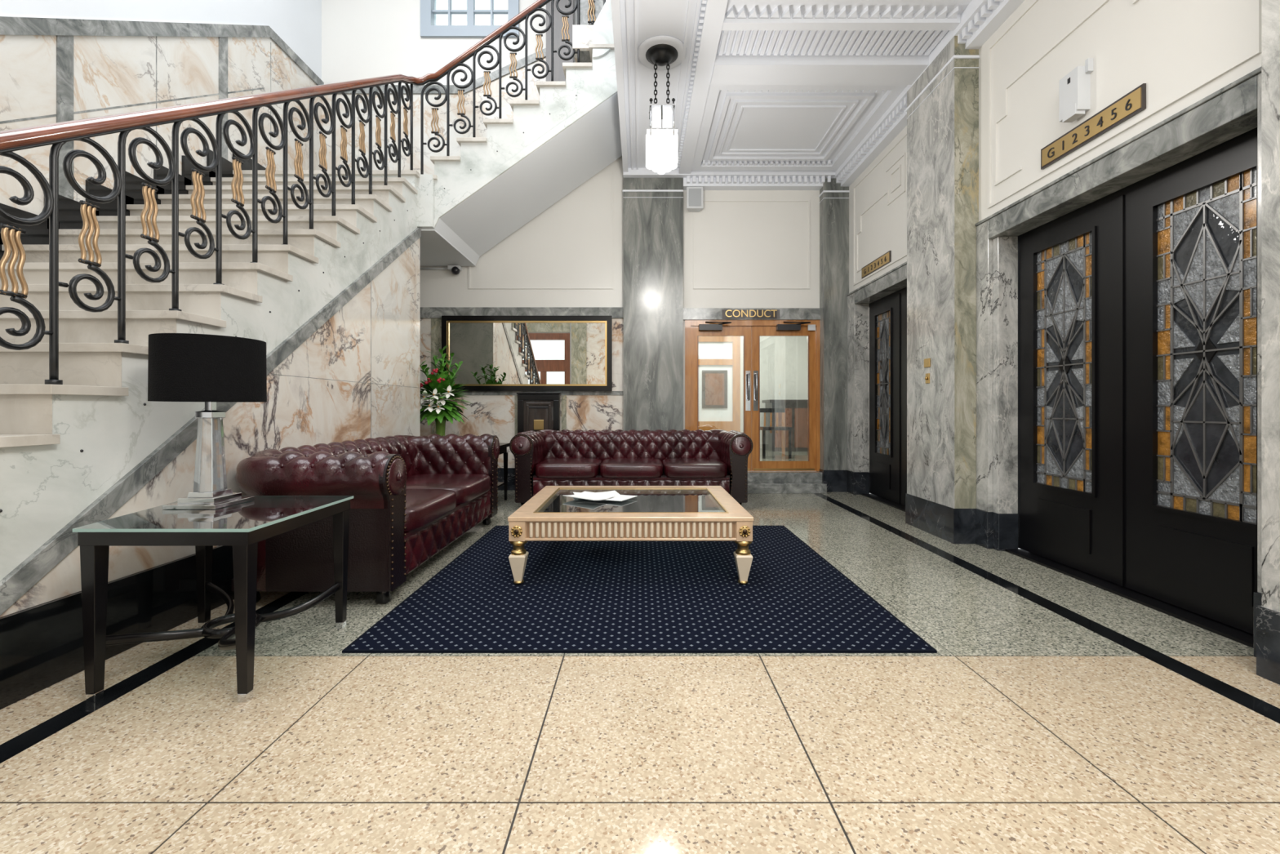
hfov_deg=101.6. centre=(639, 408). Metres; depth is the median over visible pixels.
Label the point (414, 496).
sofa
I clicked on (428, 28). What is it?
window
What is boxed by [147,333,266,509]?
table lamp
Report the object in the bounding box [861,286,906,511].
door
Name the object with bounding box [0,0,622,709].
staircase
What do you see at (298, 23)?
wall
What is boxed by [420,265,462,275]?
security camera
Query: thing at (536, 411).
fireplace
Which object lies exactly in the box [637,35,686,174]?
pendant lamp
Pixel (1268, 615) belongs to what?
pillar
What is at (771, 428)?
dining chair
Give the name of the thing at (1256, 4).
trim
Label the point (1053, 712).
floor
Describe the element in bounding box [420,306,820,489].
wall
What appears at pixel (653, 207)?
pilaster
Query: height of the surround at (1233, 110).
2.360 m
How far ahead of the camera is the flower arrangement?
5.35 m
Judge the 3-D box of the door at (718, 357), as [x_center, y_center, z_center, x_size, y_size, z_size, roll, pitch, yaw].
[1.425,-0.315,9.945,0.950,2.170,0.090,0,0,0]
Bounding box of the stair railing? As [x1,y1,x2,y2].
[0,0,605,384]
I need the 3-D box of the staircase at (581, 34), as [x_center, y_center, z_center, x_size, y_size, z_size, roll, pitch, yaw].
[-2.050,-4.200,5.755,3.700,4.000,1.290,0,0,0]
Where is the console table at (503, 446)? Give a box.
[497,443,509,500]
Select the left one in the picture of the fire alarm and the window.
the window
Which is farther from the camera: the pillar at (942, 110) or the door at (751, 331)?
the door at (751, 331)
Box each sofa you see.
[231,433,499,604]
[509,429,753,506]
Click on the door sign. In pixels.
(726, 313)
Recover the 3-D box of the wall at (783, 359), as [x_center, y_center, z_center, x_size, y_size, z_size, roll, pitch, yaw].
[1.600,-0.600,10.050,3.200,2.800,0.100,0,0,0]
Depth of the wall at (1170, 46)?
3.10 m
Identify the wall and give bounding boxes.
[0,0,321,79]
[0,16,324,260]
[321,0,819,429]
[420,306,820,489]
[740,336,807,448]
[807,336,808,399]
[848,0,1261,293]
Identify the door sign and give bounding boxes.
[722,309,779,318]
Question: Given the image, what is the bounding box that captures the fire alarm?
[1058,57,1093,122]
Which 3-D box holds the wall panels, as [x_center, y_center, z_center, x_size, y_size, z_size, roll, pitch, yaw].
[-0.010,-2.180,6.394,4.180,1.440,0.013,0,0,0]
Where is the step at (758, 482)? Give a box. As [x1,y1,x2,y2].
[747,471,826,493]
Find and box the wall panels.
[468,170,809,288]
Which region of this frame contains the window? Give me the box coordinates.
[420,0,519,37]
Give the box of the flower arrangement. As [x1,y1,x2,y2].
[420,345,472,435]
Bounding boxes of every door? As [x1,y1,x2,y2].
[684,320,820,471]
[697,336,740,431]
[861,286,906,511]
[1004,127,1257,648]
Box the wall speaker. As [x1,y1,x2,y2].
[686,186,702,212]
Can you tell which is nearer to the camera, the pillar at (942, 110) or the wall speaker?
the pillar at (942, 110)
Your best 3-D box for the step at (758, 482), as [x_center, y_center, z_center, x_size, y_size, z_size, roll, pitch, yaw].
[1.360,0.886,6.260,1.660,0.228,0.280,0,0,0]
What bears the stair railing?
on the staircase at (335, 308)
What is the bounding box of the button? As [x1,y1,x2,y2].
[924,358,930,383]
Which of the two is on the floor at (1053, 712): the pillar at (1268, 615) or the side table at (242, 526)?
the side table at (242, 526)
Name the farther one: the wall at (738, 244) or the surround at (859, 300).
the wall at (738, 244)
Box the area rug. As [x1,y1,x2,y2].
[342,525,937,653]
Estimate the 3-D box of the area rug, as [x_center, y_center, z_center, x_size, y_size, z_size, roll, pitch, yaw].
[-0.002,0.995,3.272,2.430,0.010,2.277,0,0,0]
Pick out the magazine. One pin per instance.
(612, 495)
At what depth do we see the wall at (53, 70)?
3.97 m
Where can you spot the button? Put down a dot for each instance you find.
(927, 361)
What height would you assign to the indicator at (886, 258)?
0.120 m
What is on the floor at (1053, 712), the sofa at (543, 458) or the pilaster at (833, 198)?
the sofa at (543, 458)
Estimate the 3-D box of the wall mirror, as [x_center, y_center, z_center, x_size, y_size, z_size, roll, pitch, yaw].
[-1.370,-0.665,6.340,2.060,0.910,0.040,0,0,0]
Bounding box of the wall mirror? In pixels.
[441,315,612,391]
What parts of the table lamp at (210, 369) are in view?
lamp shade, stem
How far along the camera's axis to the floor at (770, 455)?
8.42 m
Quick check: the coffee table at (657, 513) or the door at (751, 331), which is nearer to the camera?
the coffee table at (657, 513)
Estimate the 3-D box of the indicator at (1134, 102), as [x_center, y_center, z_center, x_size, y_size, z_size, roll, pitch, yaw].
[2.490,-1.542,2.910,0.020,0.125,0.660,0,0,0]
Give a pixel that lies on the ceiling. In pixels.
(757, 128)
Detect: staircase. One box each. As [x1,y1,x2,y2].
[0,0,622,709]
[321,0,603,174]
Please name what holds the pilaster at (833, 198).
attached to the wall at (738, 244)
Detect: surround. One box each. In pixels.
[846,261,906,494]
[974,66,1261,657]
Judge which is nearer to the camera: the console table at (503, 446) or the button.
the button
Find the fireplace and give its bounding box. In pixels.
[516,392,560,433]
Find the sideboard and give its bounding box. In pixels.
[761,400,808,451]
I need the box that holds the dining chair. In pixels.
[760,408,791,458]
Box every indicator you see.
[862,250,891,278]
[1040,83,1146,169]
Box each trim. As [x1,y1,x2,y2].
[853,0,1261,285]
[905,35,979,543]
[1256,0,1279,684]
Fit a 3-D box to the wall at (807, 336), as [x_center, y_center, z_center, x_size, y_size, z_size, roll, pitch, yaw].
[3.250,-0.600,8.260,0.100,2.800,3.480,0,0,0]
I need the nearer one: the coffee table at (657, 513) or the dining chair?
the coffee table at (657, 513)
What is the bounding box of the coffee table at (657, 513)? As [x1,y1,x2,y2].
[507,485,753,584]
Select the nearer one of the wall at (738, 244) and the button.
the button
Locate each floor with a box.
[0,489,1279,853]
[760,448,808,460]
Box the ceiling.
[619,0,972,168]
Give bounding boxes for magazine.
[562,490,637,501]
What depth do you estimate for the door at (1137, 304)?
2.69 m
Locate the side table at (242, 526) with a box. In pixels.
[72,495,353,702]
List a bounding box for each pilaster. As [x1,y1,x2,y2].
[622,177,683,431]
[818,177,849,492]

